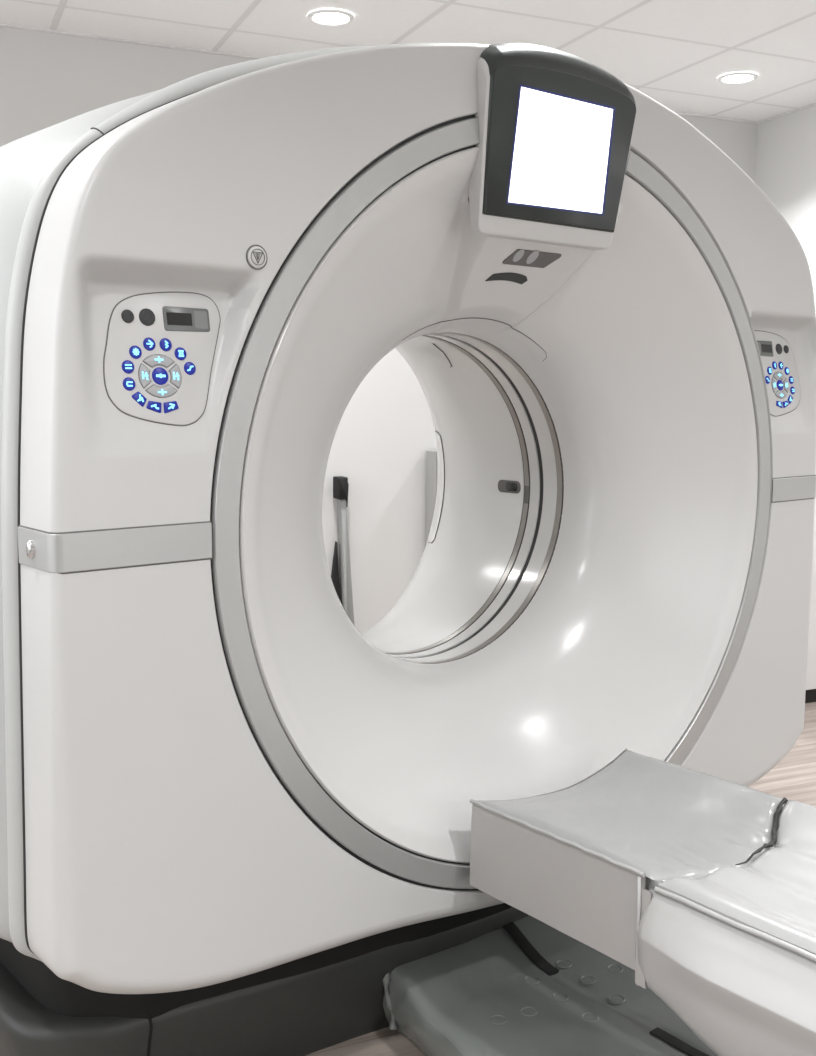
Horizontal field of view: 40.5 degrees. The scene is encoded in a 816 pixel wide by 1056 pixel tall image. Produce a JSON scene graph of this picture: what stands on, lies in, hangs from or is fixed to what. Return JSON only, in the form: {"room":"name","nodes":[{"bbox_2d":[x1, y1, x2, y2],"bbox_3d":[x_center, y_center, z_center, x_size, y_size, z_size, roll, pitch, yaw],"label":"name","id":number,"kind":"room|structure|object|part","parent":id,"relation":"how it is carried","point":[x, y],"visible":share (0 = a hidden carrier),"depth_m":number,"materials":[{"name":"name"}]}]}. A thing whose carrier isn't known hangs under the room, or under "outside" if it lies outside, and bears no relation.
{"room":"radiology room","nodes":[
{"label":"radiology room","id":0,"kind":"room"},
{"bbox_2d":[0,27,757,634],"bbox_3d":[-0.952,-0.622,4.516,6.016,2.574,0.100,-3,8,-24],"label":"wall","id":1,"kind":"structure","parent":0,"point":[383,436],"depth_m":4.83,"materials":[{"name":"paint"}]},
{"bbox_2d":[0,23,815,123],"bbox_3d":[0.431,-1.489,1.138,5.916,0.012,6.960,-3,8,-24],"label":"trim","id":2,"kind":"structure","parent":1,"relation":"attached to","point":[1,24],"depth_m":4.33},
{"bbox_2d":[0,0,815,120],"bbox_3d":[0.457,-1.526,1.200,6.016,0.058,7.060,-3,8,-24],"label":"ceiling","id":3,"kind":"structure","parent":0,"point":[634,59],"depth_m":4.10,"materials":[{"name":"tile"}]},
{"bbox_2d":[308,9,353,25],"bbox_3d":[-0.276,-1.826,3.961,0.164,0.008,0.164,-5,9,-38],"label":"recessed light","id":4,"kind":"object","parent":3,"relation":"in","point":[324,17],"visible":1,"depth_m":3.96,"materials":[{"name":"white plastic"}]},
{"bbox_2d":[313,13,348,23],"bbox_3d":[-0.276,-1.827,3.961,0.129,0.002,0.129,-5,9,-38],"label":"diffuser","id":5,"kind":"object","parent":4,"relation":"attached to","point":[318,18],"depth_m":3.97,"materials":[{"name":"white plastic"}]},
{"bbox_2d":[12,0,815,115],"bbox_3d":[0.431,-1.495,1.137,5.916,0.010,6.960,-3,8,-24],"label":"grid","id":6,"kind":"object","parent":3,"relation":"attached to","point":[62,4],"depth_m":4.11,"materials":[{"name":"grey metal"}]},
{"bbox_2d":[717,72,757,83],"bbox_3d":[1.398,-1.908,4.695,0.164,0.008,0.164,-5,9,-38],"label":"recessed light","id":7,"kind":"object","parent":3,"relation":"in","point":[737,77],"visible":1,"depth_m":4.69,"materials":[{"name":"white plastic"}]},
{"bbox_2d":[722,75,752,82],"bbox_3d":[1.398,-1.909,4.695,0.129,0.002,0.129,-5,9,-38],"label":"diffuser","id":8,"kind":"object","parent":7,"relation":"attached to","point":[725,78],"depth_m":4.70,"materials":[{"name":"white plastic"}]},
{"bbox_2d":[362,336,523,651],"bbox_3d":[-0.181,-0.097,2.586,1.174,1.174,0.596,-5,9,-38],"label":"scanner bore","id":9,"kind":"object","parent":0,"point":[474,531],"depth_m":2.63,"materials":[{"name":"plastic"}]},
{"bbox_2d":[239,147,757,863],"bbox_3d":[0.173,-0.043,2.148,1.307,1.307,0.289,-5,9,-38],"label":"scanner bore","id":10,"kind":"object","parent":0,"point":[627,306],"depth_m":2.12,"materials":[{"name":"plastic"}]},
{"bbox_2d":[305,702,815,1055],"bbox_3d":[0.447,1.067,1.513,6.016,0.050,7.060,-3,8,-24],"label":"floor","id":11,"kind":"structure","parent":0,"point":[793,777],"depth_m":3.45,"materials":[{"name":"brown wood"}]},
{"bbox_2d":[331,476,354,625],"bbox_3d":[-0.276,0.206,4.812,0.110,0.860,0.065,-3,8,-24],"label":"board","id":12,"kind":"object","parent":11,"relation":"on","point":[342,571],"visible":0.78,"depth_m":4.79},
{"bbox_2d":[0,43,815,1055],"bbox_3d":[-0.060,0.001,2.407,1.943,1.849,1.049,-5,9,-38],"label":"scanner","id":13,"kind":"object","parent":11,"relation":"on","point":[231,809],"visible":0.93,"depth_m":1.82,"materials":[{"name":"white plastic"}]},
{"bbox_2d":[121,309,133,322],"bbox_3d":[-0.384,-0.290,1.517,0.018,0.019,0.006,-5,9,-38],"label":"grille","id":14,"kind":"object","parent":13,"relation":"attached to","point":[127,315],"depth_m":1.52,"materials":[{"name":"black plastic"}]},
{"bbox_2d":[139,308,154,325],"bbox_3d":[-0.362,-0.292,1.535,0.024,0.024,0.007,-5,9,-38],"label":"grille","id":15,"kind":"object","parent":13,"relation":"attached to","point":[146,315],"depth_m":1.53,"materials":[{"name":"black plastic"}]},
{"bbox_3d":[-0.340,-0.238,1.550,0.185,0.187,0.035,-5,9,-38],"label":"keypad plate","id":16,"kind":"part","parent":13,"relation":"part of","materials":[{"name":"white plastic"}]},
{"bbox_3d":[-0.315,-0.296,1.573,0.072,0.034,0.007,-5,9,-38],"label":"display frame","id":17,"kind":"part","parent":13,"relation":"part of","materials":[{"name":"grey plastic"}]},
{"bbox_3d":[0.126,-0.083,2.164,1.881,1.590,0.136,-5,9,-38],"label":"rolled trim","id":18,"kind":"part","parent":13,"relation":"part of","materials":[{"name":"white plastic"}]},
{"bbox_3d":[0.788,-0.398,2.453,0.072,0.034,0.007,-5,9,-38],"label":"display frame","id":19,"kind":"part","parent":13,"relation":"part of","materials":[{"name":"grey plastic"}]},
{"bbox_3d":[0.822,-0.345,2.478,0.185,0.187,0.035,-5,9,-38],"label":"keypad plate","id":20,"kind":"part","parent":13,"relation":"part of","materials":[{"name":"white plastic"}]},
{"bbox_2d":[776,344,781,353],"bbox_3d":[0.835,-0.403,2.491,0.024,0.024,0.007,-5,9,-38],"label":"grille","id":21,"kind":"object","parent":13,"relation":"attached to","point":[778,346],"depth_m":2.49,"materials":[{"name":"black plastic"}]},
{"bbox_2d":[784,345,788,352],"bbox_3d":[0.858,-0.405,2.509,0.018,0.019,0.006,-5,9,-38],"label":"grille","id":22,"kind":"object","parent":13,"relation":"attached to","point":[786,347],"depth_m":2.51,"materials":[{"name":"black plastic"}]},
{"bbox_2d":[426,450,437,542],"bbox_3d":[0.331,0.128,5.046,0.500,0.968,0.112,-3,8,-24],"label":"base cabinet","id":23,"kind":"object","parent":11,"relation":"on","point":[431,455],"visible":0.12,"depth_m":4.92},
{"bbox_2d":[383,915,717,1055],"bbox_3d":[0.542,0.928,1.797,0.659,0.150,1.240,-5,9,-38],"label":"table base","id":24,"kind":"object","parent":11,"relation":"on","point":[525,987],"visible":0.68,"depth_m":2.03,"materials":[{"name":"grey plastic"}]},
{"bbox_2d":[637,804,815,1055],"bbox_3d":[0.991,0.822,1.223,0.527,0.510,2.270,-5,9,-38],"label":"table","id":25,"kind":"object","parent":11,"relation":"on","point":[740,992],"visible":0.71,"depth_m":1.51,"materials":[{"name":"white plastic"}]},
{"bbox_2d":[470,748,782,985],"bbox_3d":[0.398,0.565,1.919,0.442,0.189,0.427,-5,9,-38],"label":"patient table end","id":26,"kind":"object","parent":25,"relation":"on","point":[577,859],"visible":0.96,"depth_m":1.85,"materials":[{"name":"grey plastic"}]},
{"bbox_2d":[635,798,815,988],"bbox_3d":[1.086,0.663,1.071,0.440,0.183,1.906,-5,9,-38],"label":"patient table top","id":27,"kind":"object","parent":25,"relation":"on","point":[772,899],"visible":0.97,"depth_m":1.61,"materials":[{"name":"white plastic"}]},
{"bbox_2d":[805,497,815,702],"bbox_3d":[1.707,0.160,4.684,0.857,1.002,0.615,-3,8,-24],"label":"base cabinet","id":28,"kind":"object","parent":11,"relation":"on","point":[810,695],"visible":0.02,"depth_m":4.36,"materials":[{"name":"silver metal"}]},
{"bbox_2d":[755,106,815,312],"bbox_3d":[3.179,-0.362,2.497,0.100,2.574,6.960,-3,8,-24],"label":"wall","id":29,"kind":"structure","parent":0,"point":[786,145],"depth_m":5.27,"materials":[{"name":"paint"}]}
]}

